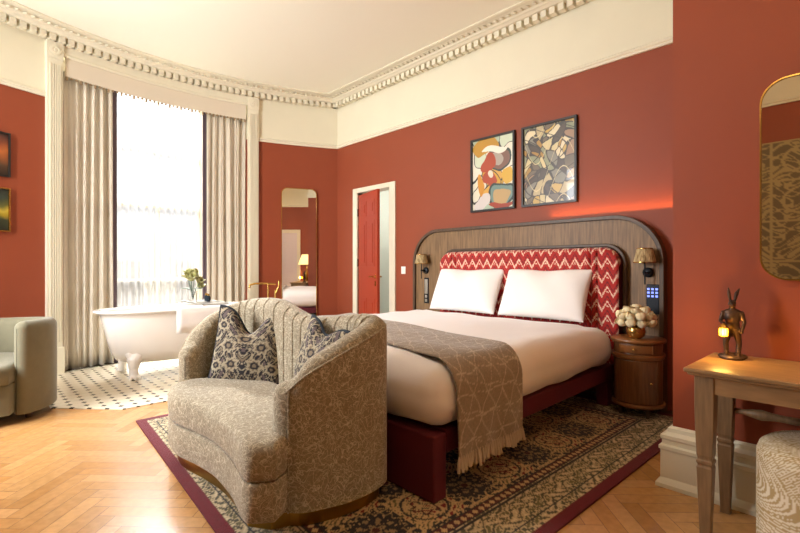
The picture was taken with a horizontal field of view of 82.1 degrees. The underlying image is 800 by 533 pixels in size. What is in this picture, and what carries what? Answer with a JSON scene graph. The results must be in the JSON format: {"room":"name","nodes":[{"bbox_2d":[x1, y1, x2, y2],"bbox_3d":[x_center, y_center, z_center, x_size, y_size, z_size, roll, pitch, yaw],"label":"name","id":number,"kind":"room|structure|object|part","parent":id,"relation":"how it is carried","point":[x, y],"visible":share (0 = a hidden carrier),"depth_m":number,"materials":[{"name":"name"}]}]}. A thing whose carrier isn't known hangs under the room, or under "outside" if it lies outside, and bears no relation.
{"room":"hotel room","nodes":[
{"label":"hotel room","id":0,"kind":"room"},
{"bbox_2d":[0,22,336,373],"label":"wall","id":1,"kind":"structure","parent":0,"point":[22,53],"depth_m":5.11,"materials":[{"name":"red paint"}]},
{"bbox_2d":[0,131,10,176],"bbox_3d":[-4.140,-1.145,4.458,0.034,0.450,0.600,0,0,22],"label":"framed picture","id":2,"kind":"object","parent":1,"relation":"attached to","point":[5,138],"visible":1,"depth_m":4.70,"materials":[{"name":"black"}]},
{"bbox_2d":[0,187,10,231],"bbox_3d":[-4.140,-0.580,4.458,0.034,0.450,0.600,0,0,22],"label":"framed picture","id":3,"kind":"object","parent":1,"relation":"attached to","point":[5,193],"visible":1,"depth_m":4.70,"materials":[{"name":"gold metal"}]},
{"bbox_2d":[63,71,116,369],"bbox_3d":[-3.695,-0.516,5.458,0.114,3.408,0.617,0,0,34],"label":"curtain","id":4,"kind":"object","parent":1,"relation":"hanging from","point":[89,113],"visible":0.86,"depth_m":5.46,"materials":[{"name":"fabric"}]},
{"bbox_2d":[63,61,201,360],"bbox_3d":[-3.250,-0.575,6.185,0.205,3.650,2.327,0,0,45],"label":"window","id":5,"kind":"structure","parent":1,"relation":"attached to","point":[158,206],"depth_m":6.30,"materials":[{"name":"beige paint"}]},
{"bbox_2d":[65,58,245,121],"bbox_3d":[-3.068,-2.249,6.003,0.159,0.272,2.167,0,0,45],"label":"valance","id":6,"kind":"object","parent":1,"relation":"attached to","point":[76,70],"visible":1,"depth_m":5.92,"materials":[{"name":"beige fabric"}]},
{"bbox_2d":[202,112,245,301],"bbox_3d":[-2.527,-0.516,6.629,0.613,3.408,0.119,0,0,-37],"label":"curtain","id":7,"kind":"object","parent":1,"relation":"hanging from","point":[223,140],"visible":0.75,"depth_m":6.62,"materials":[{"name":"fabric"}]},
{"bbox_2d":[281,188,316,315],"bbox_3d":[-1.549,-0.165,7.056,0.540,2.070,0.026,0,0,-22],"label":"wall mirror","id":8,"kind":"object","parent":1,"relation":"attached to","point":[298,205],"visible":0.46,"depth_m":7.05,"materials":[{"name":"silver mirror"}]},
{"bbox_2d":[188,291,197,301],"bbox_3d":[-2.548,0.364,5.644,0.110,0.130,0.110,0,0,-43],"label":"vase","id":9,"kind":"object","parent":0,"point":[192,295],"depth_m":5.60,"materials":[{"name":"clear glass"}]},
{"bbox_2d":[13,0,521,92],"bbox_3d":[-0.789,-2.670,3.074,5.880,0.100,8.250,0,0,-43],"label":"ceiling","id":10,"kind":"structure","parent":0,"point":[325,46],"depth_m":5.10,"materials":[{"name":"beige paint"}]},
{"bbox_2d":[0,359,755,532],"bbox_3d":[-0.855,1.257,3.008,5.866,0.126,8.556,0,0,-43],"label":"floor","id":11,"kind":"structure","parent":0,"point":[62,470],"depth_m":2.57,"materials":[{"name":"brown wood"}]},
{"bbox_2d":[0,317,56,417],"bbox_3d":[-3.381,0.812,3.660,1.039,0.774,0.975,0,0,-31],"label":"armchair","id":12,"kind":"object","parent":11,"relation":"on","point":[28,345],"visible":1,"depth_m":3.61,"materials":[{"name":"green fabric"}]},
{"bbox_2d":[0,352,16,385],"bbox_3d":[-3.356,0.814,3.618,0.799,0.149,0.877,0,0,-31],"label":"seat cushion","id":13,"kind":"object","parent":12,"relation":"on","point":[8,365],"depth_m":3.51,"materials":[{"name":"grey fabric"}]},
{"bbox_3d":[-3.364,1.004,3.631,0.799,0.233,0.847,0,0,-31],"label":"seat","id":14,"kind":"part","parent":12,"relation":"part of","materials":[{"name":"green fabric"}]},
{"bbox_3d":[-2.958,1.169,3.658,0.056,0.060,0.056,0,0,-31],"label":"leg","id":15,"kind":"part","parent":12,"relation":"part of","materials":[{"name":"brown wood"}]},
{"bbox_2d":[92,302,235,380],"bbox_3d":[-2.576,0.829,5.383,1.745,0.731,0.830,0,0,-43],"label":"bathtub","id":16,"kind":"object","parent":11,"relation":"on","point":[134,335],"visible":0.49,"depth_m":4.86,"materials":[{"name":"white ceramic"}]},
{"bbox_2d":[174,304,230,333],"bbox_3d":[-2.175,0.586,5.265,0.760,0.288,0.125,0,0,-43],"label":"towel","id":17,"kind":"object","parent":16,"relation":"on","point":[188,317],"visible":0.51,"depth_m":5.06,"materials":[{"name":"white fabric"}]},
{"bbox_2d":[180,299,228,304],"bbox_3d":[-2.380,0.429,5.569,0.300,0.018,0.760,0,0,-43],"label":"tray","id":18,"kind":"object","parent":16,"relation":"on","point":[200,302],"visible":0.88,"depth_m":5.48,"materials":[{"name":"silver metal"}]},
{"bbox_2d":[181,268,205,301],"bbox_3d":[-2.537,0.225,5.628,0.295,0.410,0.318,0,0,-21],"label":"flower vase","id":19,"kind":"object","parent":18,"relation":"on","point":[191,275],"visible":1,"depth_m":5.61,"materials":[{"name":"clear glass"}]},
{"bbox_2d":[206,294,210,301],"bbox_3d":[-2.357,0.382,5.646,0.048,0.095,0.047,0,0,-43],"label":"toiletry bottle","id":20,"kind":"object","parent":18,"relation":"on","point":[208,298],"visible":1,"depth_m":5.63,"materials":[{"name":"black"}]},
{"bbox_2d":[248,280,279,297],"bbox_3d":[-1.724,0.686,5.821,0.392,1.013,0.082,0,0,-36],"label":"tap","id":21,"kind":"object","parent":11,"relation":"on","point":[261,283],"visible":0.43,"depth_m":5.84,"materials":[{"name":"gold metal"}]},
{"bbox_3d":[-1.745,0.237,5.813,0.348,0.071,0.037,0,0,-35],"label":"spout","id":22,"kind":"part","parent":21,"relation":"part of","materials":[{"name":"gold metal"}]},
{"bbox_2d":[136,394,672,532],"bbox_3d":[0.056,1.194,3.475,3.380,0.011,2.990,0,0,-43],"label":"rug","id":23,"kind":"object","parent":11,"relation":"on","point":[575,450],"visible":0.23,"depth_m":2.50,"materials":[{"name":"fabric"}]},
{"bbox_2d":[167,298,386,529],"bbox_3d":[-0.855,0.704,2.753,0.821,0.966,1.728,0,0,-43],"label":"armchair","id":24,"kind":"object","parent":23,"relation":"on","point":[310,447],"visible":0.89,"depth_m":2.20,"materials":[{"name":"beige fabric"}]},
{"bbox_2d":[167,377,287,481],"bbox_3d":[-0.888,0.838,2.664,0.644,0.176,1.522,0,0,-43],"label":"seat cushion","id":25,"kind":"object","parent":24,"relation":"on","point":[234,417],"depth_m":2.39,"materials":[{"name":"beige fabric"}]},
{"bbox_3d":[-0.889,1.012,2.663,0.637,0.175,1.510,0,0,-43],"label":"seat","id":26,"kind":"part","parent":24,"relation":"part of","materials":[{"name":"beige fabric"}]},
{"bbox_2d":[208,304,278,383],"bbox_3d":[-1.026,0.535,3.121,0.549,0.537,0.181,0,0,9],"label":"cushion","id":27,"kind":"object","parent":24,"relation":"on","point":[241,354],"visible":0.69,"depth_m":3.06,"materials":[{"name":"fabric"}]},
{"bbox_2d":[293,314,350,377],"bbox_3d":[-0.443,0.528,2.500,0.179,0.496,0.507,0,0,-34],"label":"cushion","id":28,"kind":"object","parent":24,"relation":"on","point":[316,338],"visible":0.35,"depth_m":2.52,"materials":[{"name":"fabric"}]},
{"bbox_2d":[387,247,622,502],"bbox_3d":[0.281,0.506,3.983,2.569,1.355,2.318,0,0,-43],"label":"bed","id":29,"kind":"object","parent":23,"relation":"on","point":[416,450],"visible":0.3,"depth_m":3.91,"materials":[{"name":"red fabric"}]},
{"bbox_3d":[-0.573,1.017,3.136,0.100,0.334,2.262,0,0,-43],"label":"footboard","id":30,"kind":"part","parent":29,"relation":"part of","materials":[{"name":"red fabric"}]},
{"bbox_2d":[372,310,610,424],"bbox_3d":[0.193,0.671,3.912,2.376,0.378,2.431,0,0,-43],"label":"mattress","id":31,"kind":"object","parent":29,"relation":"on","point":[420,387],"visible":0.47,"depth_m":3.05,"materials":[{"name":"white fabric"}]},
{"bbox_2d":[321,313,525,473],"bbox_3d":[-0.142,0.759,3.554,0.634,0.574,2.629,0,0,-32],"label":"throw","id":32,"kind":"object","parent":31,"relation":"on","point":[487,374],"visible":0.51,"depth_m":2.57,"materials":[{"name":"fabric"}]},
{"bbox_2d":[430,269,503,313],"bbox_3d":[0.716,0.257,5.036,0.306,0.459,0.883,0,0,-44],"label":"pillow","id":33,"kind":"object","parent":31,"relation":"on","point":[477,291],"visible":1,"depth_m":4.89,"materials":[{"name":"white fabric"}]},
{"bbox_2d":[498,269,591,321],"bbox_3d":[1.358,0.257,4.363,0.308,0.458,0.887,0,0,-41],"label":"pillow","id":34,"kind":"object","parent":31,"relation":"on","point":[559,294],"visible":1,"depth_m":4.22,"materials":[{"name":"white fabric"}]},
{"bbox_3d":[1.025,0.896,3.166,2.261,0.117,0.050,0,0,-45],"label":"rail","id":35,"kind":"part","parent":29,"relation":"part of","materials":[{"name":"red fabric"}]},
{"bbox_3d":[1.190,0.364,4.707,0.060,1.071,2.052,0,0,-43],"label":"headboard","id":36,"kind":"part","parent":29,"relation":"part of","materials":[{"name":"fabric"}]},
{"bbox_3d":[1.760,1.070,3.959,0.100,0.228,0.102,0,0,-43],"label":"leg","id":37,"kind":"part","parent":29,"relation":"part of","materials":[{"name":"red fabric"}]},
{"bbox_3d":[1.236,0.365,4.750,0.071,1.069,2.048,0,0,-43],"label":"headboard","id":38,"kind":"part","parent":29,"relation":"part of","materials":[{"name":"red fabric"}]},
{"bbox_2d":[610,334,666,418],"bbox_3d":[1.922,0.880,3.713,0.416,0.611,0.404,0,0,-43],"label":"nightstand","id":39,"kind":"object","parent":23,"relation":"on","point":[638,363],"visible":0.98,"depth_m":3.56,"materials":[{"name":"brown wood"}]},
{"bbox_3d":[1.836,0.645,3.579,0.237,0.066,0.055,0,0,33],"label":"drawer","id":40,"kind":"part","parent":39,"relation":"part of","materials":[{"name":"brown wood"}]},
{"bbox_2d":[615,304,657,338],"bbox_3d":[1.889,0.439,3.676,0.310,0.271,0.310,0,0,-43],"label":"vase","id":41,"kind":"object","parent":39,"relation":"on","point":[636,317],"visible":1,"depth_m":3.60,"materials":[{"name":"gold metal"}]},
{"bbox_3d":[1.843,0.901,3.589,0.293,0.333,0.078,0,0,33],"label":"door","id":42,"kind":"part","parent":39,"relation":"part of","materials":[{"name":"brown wood"}]},
{"bbox_3d":[1.927,1.090,3.717,0.388,0.030,0.388,0,0,-43],"label":"moulding","id":43,"kind":"part","parent":39,"relation":"part of","materials":[{"name":"brown wood"}]},
{"bbox_3d":[1.927,0.709,3.717,0.388,0.042,0.388,0,0,-43],"label":"moulding","id":44,"kind":"part","parent":39,"relation":"part of","materials":[{"name":"brown wood"}]},
{"bbox_2d":[683,352,799,532],"bbox_3d":[1.960,0.820,1.617,0.530,0.759,1.555,0,0,-43],"label":"console table","id":45,"kind":"object","parent":11,"relation":"on","point":[718,382],"visible":1,"depth_m":1.98,"materials":[{"name":"brown wood"}]},
{"bbox_3d":[1.331,0.835,1.997,0.078,0.728,0.078,0,0,-43],"label":"leg","id":46,"kind":"part","parent":45,"relation":"part of","materials":[{"name":"brown wood"}]},
{"bbox_3d":[1.593,0.835,2.245,0.078,0.728,0.078,0,0,-43],"label":"leg","id":47,"kind":"part","parent":45,"relation":"part of","materials":[{"name":"brown wood"}]},
{"bbox_2d":[718,287,747,360],"bbox_3d":[1.577,0.270,2.177,0.116,0.339,0.130,0,0,36],"label":"lamp","id":48,"kind":"object","parent":45,"relation":"on","point":[732,316],"visible":1,"depth_m":2.17,"materials":[{"name":"brown metal"}]},
{"bbox_3d":[1.522,0.307,2.159,0.032,0.036,0.032,0,0,36],"label":"glow glass","id":49,"kind":"part","parent":48,"relation":"part of","materials":[{"name":"orange"}]},
{"bbox_2d":[756,430,799,532],"bbox_3d":[1.693,0.947,1.775,0.500,0.504,0.500,0,0,-43],"label":"stool","id":50,"kind":"object","parent":11,"relation":"on","point":[778,452],"visible":1,"depth_m":1.78,"materials":[{"name":"fabric"}]},
{"bbox_2d":[380,190,388,313],"bbox_3d":[0.457,-0.150,7.387,1.980,2.900,2.300,0,0,-43],"label":"wall","id":51,"kind":"structure","parent":0,"point":[384,195],"depth_m":8.14,"materials":[{"name":"white paint"}]},
{"bbox_2d":[337,0,672,410],"bbox_3d":[0.725,-0.710,5.561,0.140,4.020,5.520,0,0,-43],"label":"wall","id":52,"kind":"structure","parent":0,"point":[623,108],"depth_m":4.83,"materials":[{"name":"red paint"}]},
{"bbox_2d":[0,0,592,108],"bbox_3d":[-0.733,-2.551,3.016,5.497,0.138,7.716,0,0,-43],"label":"trim","id":53,"kind":"structure","parent":52,"relation":"attached to","point":[524,14],"depth_m":5.50,"materials":[{"name":"beige paint"}]},
{"bbox_2d":[0,36,672,148],"bbox_3d":[-0.687,-1.891,2.966,5.480,0.062,7.553,0,0,-43],"label":"trim","id":54,"kind":"structure","parent":52,"relation":"attached to","point":[668,40],"depth_m":4.91,"materials":[{"name":"beige paint"}]},
{"bbox_2d":[353,181,395,313],"bbox_3d":[-0.410,0.015,6.594,0.409,2.370,0.940,0,0,-43],"label":"door","id":55,"kind":"structure","parent":52,"relation":"in","point":[368,212],"depth_m":6.46,"materials":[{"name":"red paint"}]},
{"bbox_3d":[-0.472,0.055,6.559,0.014,1.990,0.520,0,0,-26],"label":"panel","id":56,"kind":"part","parent":55,"relation":"part of","materials":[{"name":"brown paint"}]},
{"bbox_2d":[401,267,405,273],"bbox_3d":[0.043,0.050,6.169,0.014,0.100,0.080,0,0,-43],"label":"light switch","id":57,"kind":"object","parent":52,"relation":"attached to","point":[403,269],"visible":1,"depth_m":6.16,"materials":[{"name":"white plastic"}]},
{"bbox_2d":[470,130,515,212],"bbox_3d":[1.027,-1.040,5.114,0.034,0.835,0.587,0,0,-43],"label":"framed picture","id":58,"kind":"object","parent":52,"relation":"attached to","point":[493,157],"visible":1,"depth_m":5.10,"materials":[{"name":"black"}]},
{"bbox_2d":[413,215,666,411],"bbox_3d":[1.193,0.372,4.862,0.118,1.654,2.920,0,0,-43],"label":"headboard panel","id":59,"kind":"object","parent":52,"relation":"attached to","point":[623,234],"visible":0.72,"depth_m":4.34,"materials":[{"name":"brown wood"}]},
{"bbox_2d":[414,254,428,278],"bbox_3d":[0.266,-0.002,5.698,0.179,0.304,0.179,0,0,-43],"label":"wall sconce","id":60,"kind":"object","parent":59,"relation":"attached to","point":[421,259],"visible":1,"depth_m":5.65,"materials":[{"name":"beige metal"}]},
{"bbox_3d":[0.266,-0.092,5.698,0.172,0.115,0.172,0,0,-43],"label":"lamp shade","id":61,"kind":"part","parent":60,"relation":"part of","materials":[{"name":"gold metal"}]},
{"bbox_2d":[424,278,428,302],"bbox_3d":[0.337,0.301,5.741,0.015,0.303,0.069,0,0,-43],"label":"switch plate","id":62,"kind":"object","parent":59,"relation":"attached to","point":[426,280],"visible":1,"depth_m":5.74,"materials":[{"name":"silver metal"}]},
{"bbox_3d":[1.244,0.472,4.758,0.050,1.355,2.120,0,0,-43],"label":"frame","id":63,"kind":"part","parent":59,"relation":"part of","materials":[{"name":"red fabric"}]},
{"bbox_2d":[633,248,656,284],"bbox_3d":[2.039,-0.002,3.824,0.179,0.304,0.179,0,0,-43],"label":"wall sconce","id":64,"kind":"object","parent":59,"relation":"attached to","point":[642,255],"visible":1,"depth_m":3.78,"materials":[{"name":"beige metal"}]},
{"bbox_3d":[2.039,-0.092,3.824,0.172,0.115,0.172,0,0,-43],"label":"lamp shade","id":65,"kind":"part","parent":64,"relation":"part of","materials":[{"name":"gold metal"}]},
{"bbox_3d":[2.058,0.050,3.842,0.078,0.200,0.026,0,0,-43],"label":"arm","id":66,"kind":"part","parent":64,"relation":"part of","materials":[{"name":"black metal"}]},
{"bbox_2d":[646,284,658,314],"bbox_3d":[2.123,0.275,3.855,0.016,0.250,0.100,0,0,-43],"label":"keypad","id":67,"kind":"object","parent":59,"relation":"attached to","point":[652,290],"visible":0.91,"depth_m":3.85,"materials":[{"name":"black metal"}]},
{"bbox_2d":[521,114,577,207],"bbox_3d":[1.493,-1.040,4.622,0.034,0.835,0.600,0,0,-43],"label":"framed picture","id":68,"kind":"object","parent":52,"relation":"attached to","point":[549,149],"visible":1,"depth_m":4.62,"materials":[{"name":"black"}]},
{"bbox_2d":[673,0,799,444],"bbox_3d":[2.797,-0.710,2.311,1.600,4.020,2.090,0,0,-43],"label":"wall pier","id":69,"kind":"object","parent":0,"point":[727,53],"visible":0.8,"depth_m":2.36,"materials":[{"name":"red paint"}]},
{"bbox_2d":[655,424,756,516],"bbox_3d":[2.592,1.038,2.260,1.368,0.325,2.018,0,0,-43],"label":"baseboard","id":70,"kind":"object","parent":69,"relation":"attached to","point":[678,456],"visible":0.39,"depth_m":2.41,"materials":[{"name":"beige paint"}]},
{"bbox_2d":[760,73,799,280],"bbox_3d":[2.070,-0.412,1.888,0.034,0.955,0.936,0,0,-43],"label":"wall mirror","id":71,"kind":"object","parent":69,"relation":"attached to","point":[780,102],"visible":1,"depth_m":2.17,"materials":[{"name":"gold metal"}]},
{"label":"outside","id":72,"kind":"structure","parent":0,"visible":0},
{"bbox_3d":[-8.551,5.300,11.941,20.000,0.200,14.900,0,0,-43],"label":"ground","id":73,"kind":"structure","parent":72,"visible":0},
{"bbox_2d":[117,228,195,306],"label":"window","id":74,"kind":"structure","parent":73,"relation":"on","point":[136,248],"depth_m":17.30,"materials":[{"name":"glass"}]}
]}

